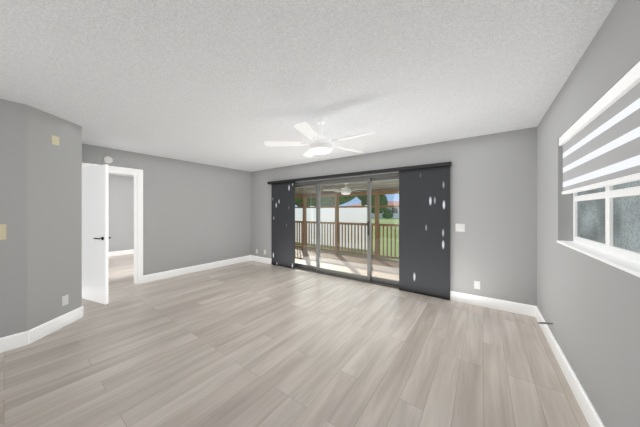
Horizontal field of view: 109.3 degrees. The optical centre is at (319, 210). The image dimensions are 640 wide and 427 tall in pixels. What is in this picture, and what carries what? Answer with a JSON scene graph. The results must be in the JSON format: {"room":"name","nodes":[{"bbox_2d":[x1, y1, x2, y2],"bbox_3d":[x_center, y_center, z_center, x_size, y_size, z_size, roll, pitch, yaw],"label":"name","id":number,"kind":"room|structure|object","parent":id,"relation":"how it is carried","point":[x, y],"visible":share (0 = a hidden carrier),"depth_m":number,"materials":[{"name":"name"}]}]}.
{"room":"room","nodes":[
{"label":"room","id":0,"kind":"room"},
{"bbox_2d":[0,99,81,337],"bbox_3d":[-4.169,0.140,2.029,1.600,2.440,2.730,0,0,36],"label":"wall","id":1,"kind":"structure","parent":0,"point":[41,219],"depth_m":2.40,"materials":[{"name":"grey paint"}]},
{"bbox_2d":[0,224,5,239],"bbox_3d":[-3.075,0.203,2.173,0.009,0.150,0.085,0,0,36],"label":"switch plate","id":2,"kind":"object","parent":1,"relation":"attached to","point":[2,231],"visible":1,"depth_m":2.19,"materials":[{"name":"beige plastic"}]},
{"bbox_2d":[0,331,27,352],"bbox_3d":[-3.598,1.290,1.440,0.016,0.140,2.140,0,0,36],"label":"baseboard","id":3,"kind":"structure","parent":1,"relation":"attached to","point":[13,341],"depth_m":2.23,"materials":[{"name":"white wood"}]},
{"bbox_2d":[51,135,58,145],"bbox_3d":[-3.006,-0.800,2.580,0.009,0.100,0.085,0,0,-7],"label":"wall plate","id":4,"kind":"object","parent":1,"relation":"attached to","point":[54,140],"visible":1,"depth_m":2.58,"materials":[{"name":"beige plastic"}]},
{"bbox_2d":[28,307,82,343],"bbox_3d":[-3.006,1.290,2.610,0.016,0.140,0.595,0,0,-7],"label":"baseboard","id":5,"kind":"structure","parent":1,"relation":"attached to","point":[44,329],"depth_m":2.55,"materials":[{"name":"white wood"}]},
{"bbox_2d":[62,295,67,305],"bbox_3d":[-3.019,1.060,2.692,0.009,0.115,0.072,0,0,-7],"label":"plate","id":6,"kind":"object","parent":1,"relation":"attached to","point":[64,300],"visible":1,"depth_m":2.68,"materials":[{"name":"white plastic"}]},
{"bbox_2d":[108,175,133,251],"bbox_3d":[-6.490,0.140,6.572,0.150,2.440,4.600,0,0,36],"label":"wall","id":7,"kind":"structure","parent":0,"point":[121,211],"depth_m":6.95,"materials":[{"name":"grey paint"}]},
{"bbox_2d":[108,249,133,256],"bbox_3d":[-6.422,1.290,6.523,0.016,0.140,4.300,0,0,36],"label":"baseboard","id":8,"kind":"structure","parent":7,"relation":"attached to","point":[118,253],"depth_m":6.95,"materials":[{"name":"white wood"}]},
{"bbox_2d":[82,144,250,274],"bbox_3d":[-2.967,0.140,4.946,0.150,2.440,3.410,0,0,36],"label":"wall","id":9,"kind":"structure","parent":0,"point":[194,214],"depth_m":4.94,"materials":[{"name":"grey paint"}]},
{"bbox_2d":[82,164,110,303],"bbox_3d":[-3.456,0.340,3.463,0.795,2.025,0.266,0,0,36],"label":"door leaf","id":10,"kind":"structure","parent":9,"relation":"in","point":[95,237],"depth_m":3.38,"materials":[{"name":"white wood"}]},
{"bbox_2d":[103,156,112,163],"bbox_3d":[-3.618,-0.875,3.880,0.036,0.124,0.124,0,0,36],"label":"smoke detector","id":11,"kind":"object","parent":9,"relation":"attached to","point":[107,159],"visible":1,"depth_m":3.86,"materials":[{"name":"white plastic"}]},
{"bbox_2d":[82,162,142,283],"bbox_3d":[-3.690,0.292,3.938,0.186,2.135,0.970,0,0,36],"label":"trim","id":12,"kind":"structure","parent":9,"relation":"attached to","point":[138,227],"depth_m":4.23,"materials":[{"name":"white wood"}]},
{"bbox_2d":[143,255,250,282],"bbox_3d":[-2.622,1.290,5.283,0.016,0.140,2.460,0,0,36],"label":"baseboard","id":13,"kind":"structure","parent":9,"relation":"attached to","point":[168,274],"depth_m":5.00,"materials":[{"name":"white wood"}]},
{"bbox_2d":[0,254,589,426],"bbox_3d":[-2.914,1.410,3.288,10.090,0.100,6.340,0,0,36],"label":"floor","id":14,"kind":"structure","parent":0,"point":[250,343],"depth_m":2.05,"materials":[{"name":"laminate"}]},
{"bbox_2d":[0,0,616,176],"bbox_3d":[-2.914,-1.130,3.288,10.090,0.100,6.340,0,0,36],"label":"ceiling","id":15,"kind":"structure","parent":0,"point":[233,84],"depth_m":1.73,"materials":[{"name":"white paint"}]},
{"bbox_2d":[264,116,375,156],"bbox_3d":[0.055,-0.874,2.626,1.225,0.412,1.277,0,0,36],"label":"fan","id":16,"kind":"object","parent":15,"relation":"hanging from","point":[321,144],"visible":1,"depth_m":2.57,"materials":[{"name":"white plastic"}]},
{"bbox_2d":[251,127,536,305],"bbox_3d":[0.480,0.140,4.661,6.080,2.440,0.150,0,0,36],"label":"wall","id":17,"kind":"structure","parent":0,"point":[493,202],"depth_m":3.26,"materials":[{"name":"grey paint"}]},
{"bbox_2d":[251,255,270,263],"bbox_3d":[-1.550,1.290,6.017,0.900,0.140,0.016,0,0,36],"label":"baseboard","id":18,"kind":"structure","parent":17,"relation":"attached to","point":[261,259],"depth_m":6.01,"materials":[{"name":"white wood"}]},
{"bbox_2d":[295,173,398,288],"bbox_3d":[0.445,0.345,4.672,3.704,2.025,0.133,0,0,36],"label":"frame","id":19,"kind":"object","parent":17,"relation":"attached to","point":[369,277],"visible":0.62,"depth_m":4.50,"materials":[{"name":"grey metal"}]},
{"bbox_2d":[267,162,451,183],"bbox_3d":[0.337,-0.713,4.616,4.058,0.065,0.088,0,0,36],"label":"track","id":20,"kind":"object","parent":17,"relation":"attached to","point":[434,165],"visible":1,"depth_m":4.15,"materials":[{"name":"black metal"}]},
{"bbox_2d":[271,182,294,268],"bbox_3d":[-0.902,0.334,5.500,0.785,2.028,0.014,0,0,36],"label":"panel","id":21,"kind":"object","parent":20,"relation":"hanging from","point":[282,224],"visible":0.91,"depth_m":5.48,"materials":[{"name":"grey fabric"}]},
{"bbox_2d":[399,166,449,299],"bbox_3d":[1.662,0.334,3.658,0.760,2.028,0.014,0,0,36],"label":"panel","id":22,"kind":"object","parent":20,"relation":"hanging from","point":[424,231],"visible":0.95,"depth_m":3.63,"materials":[{"name":"grey fabric"}]},
{"bbox_2d":[456,224,464,231],"bbox_3d":[2.098,0.250,3.400,0.118,0.118,0.009,0,0,36],"label":"switch plate","id":23,"kind":"object","parent":17,"relation":"attached to","point":[460,227],"visible":1,"depth_m":3.40,"materials":[{"name":"white plastic"}]},
{"bbox_2d":[474,281,479,288],"bbox_3d":[2.269,1.070,3.277,0.072,0.115,0.009,0,0,36],"label":"outlet","id":24,"kind":"object","parent":17,"relation":"attached to","point":[476,284],"visible":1,"depth_m":3.28,"materials":[{"name":"white plastic"}]},
{"bbox_2d":[450,291,535,316],"bbox_3d":[2.385,1.290,3.190,0.970,0.140,0.016,0,0,36],"label":"baseboard","id":25,"kind":"structure","parent":17,"relation":"attached to","point":[513,307],"depth_m":3.15,"materials":[{"name":"white wood"}]},
{"bbox_2d":[537,0,639,426],"bbox_3d":[1.052,0.140,0.377,0.150,2.440,6.140,0,0,36],"label":"wall","id":26,"kind":"structure","parent":0,"point":[588,307],"depth_m":1.46,"materials":[{"name":"grey paint"}]},
{"bbox_2d":[535,306,604,426],"bbox_3d":[1.029,1.290,0.486,0.016,0.140,5.990,0,0,36],"label":"baseboard","id":27,"kind":"structure","parent":26,"relation":"attached to","point":[592,417],"depth_m":1.72,"materials":[{"name":"white wood"}]},
{"bbox_2d":[557,240,639,276],"bbox_3d":[1.652,0.280,1.232,0.145,0.020,2.026,0,0,36],"label":"window sill","id":28,"kind":"structure","parent":26,"relation":"attached to","point":[632,267],"depth_m":1.32,"materials":[{"name":"white wood"}]},
{"bbox_2d":[559,61,639,193],"bbox_3d":[1.635,-0.408,1.245,0.074,0.516,2.006,0,0,36],"label":"window blind","id":29,"kind":"object","parent":26,"relation":"attached to","point":[599,140],"visible":1,"depth_m":1.31,"materials":[{"name":"grey fabric"}]},
{"bbox_2d":[573,180,639,262],"bbox_3d":[1.692,-0.200,1.204,0.046,0.935,2.024,0,0,36],"label":"window","id":30,"kind":"structure","parent":26,"relation":"in","point":[607,219],"depth_m":1.45,"materials":[{"name":"white plastic"}]},
{"label":"outside","id":31,"kind":"structure","parent":0,"visible":0},
{"bbox_2d":[295,218,398,260],"bbox_3d":[26.259,1.580,36.544,140.000,0.160,150.000,0,0,36],"label":"ground","id":32,"kind":"structure","parent":31,"point":[385,234],"depth_m":10.79,"materials":[{"name":"green plant"}]},
{"bbox_2d":[295,205,366,249],"bbox_3d":[-3.138,0.640,12.427,12.400,1.720,0.200,0,0,36],"label":"fence","id":33,"kind":"object","parent":32,"relation":"on","point":[332,212],"depth_m":9.51,"materials":[{"name":"white"}]},
{"bbox_2d":[295,194,392,218],"bbox_3d":[7.413,-3.467,26.306,41.813,9.934,34.263,0,0,36],"label":"trees","id":34,"kind":"object","parent":32,"relation":"on","point":[323,199],"depth_m":21.57,"materials":[{"name":"green plant"}]},
{"bbox_2d":[347,201,398,217],"bbox_3d":[19.203,-0.345,49.002,27.600,3.690,11.600,0,0,36],"label":"building","id":35,"kind":"structure","parent":32,"relation":"on","point":[391,208],"depth_m":47.29,"materials":[{"name":"white paint"}]},
{"bbox_2d":[295,248,398,280],"bbox_3d":[1.033,1.433,5.722,8.200,0.115,2.220,0,0,36],"label":"floor","id":36,"kind":"structure","parent":31,"point":[349,259],"depth_m":5.94,"materials":[{"name":"brown wood"}]},
{"bbox_2d":[295,190,398,259],"bbox_3d":[1.635,0.398,6.559,8.200,1.949,0.100,0,0,36],"label":"porch railing","id":37,"kind":"object","parent":36,"relation":"on","point":[304,230],"depth_m":7.15,"materials":[{"name":"brown wood"}]},
{"bbox_2d":[295,179,398,194],"bbox_3d":[1.051,-0.820,5.747,8.600,0.480,2.280,0,0,36],"label":"ceiling","id":38,"kind":"structure","parent":31,"point":[332,186],"depth_m":6.46,"materials":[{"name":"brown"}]},
{"bbox_2d":[323,183,365,194],"bbox_3d":[0.707,-0.583,5.897,1.129,0.332,1.151,0,0,36],"label":"fan","id":39,"kind":"object","parent":38,"relation":"hanging from","point":[347,192],"depth_m":5.82,"materials":[{"name":"white plastic"}]}
]}

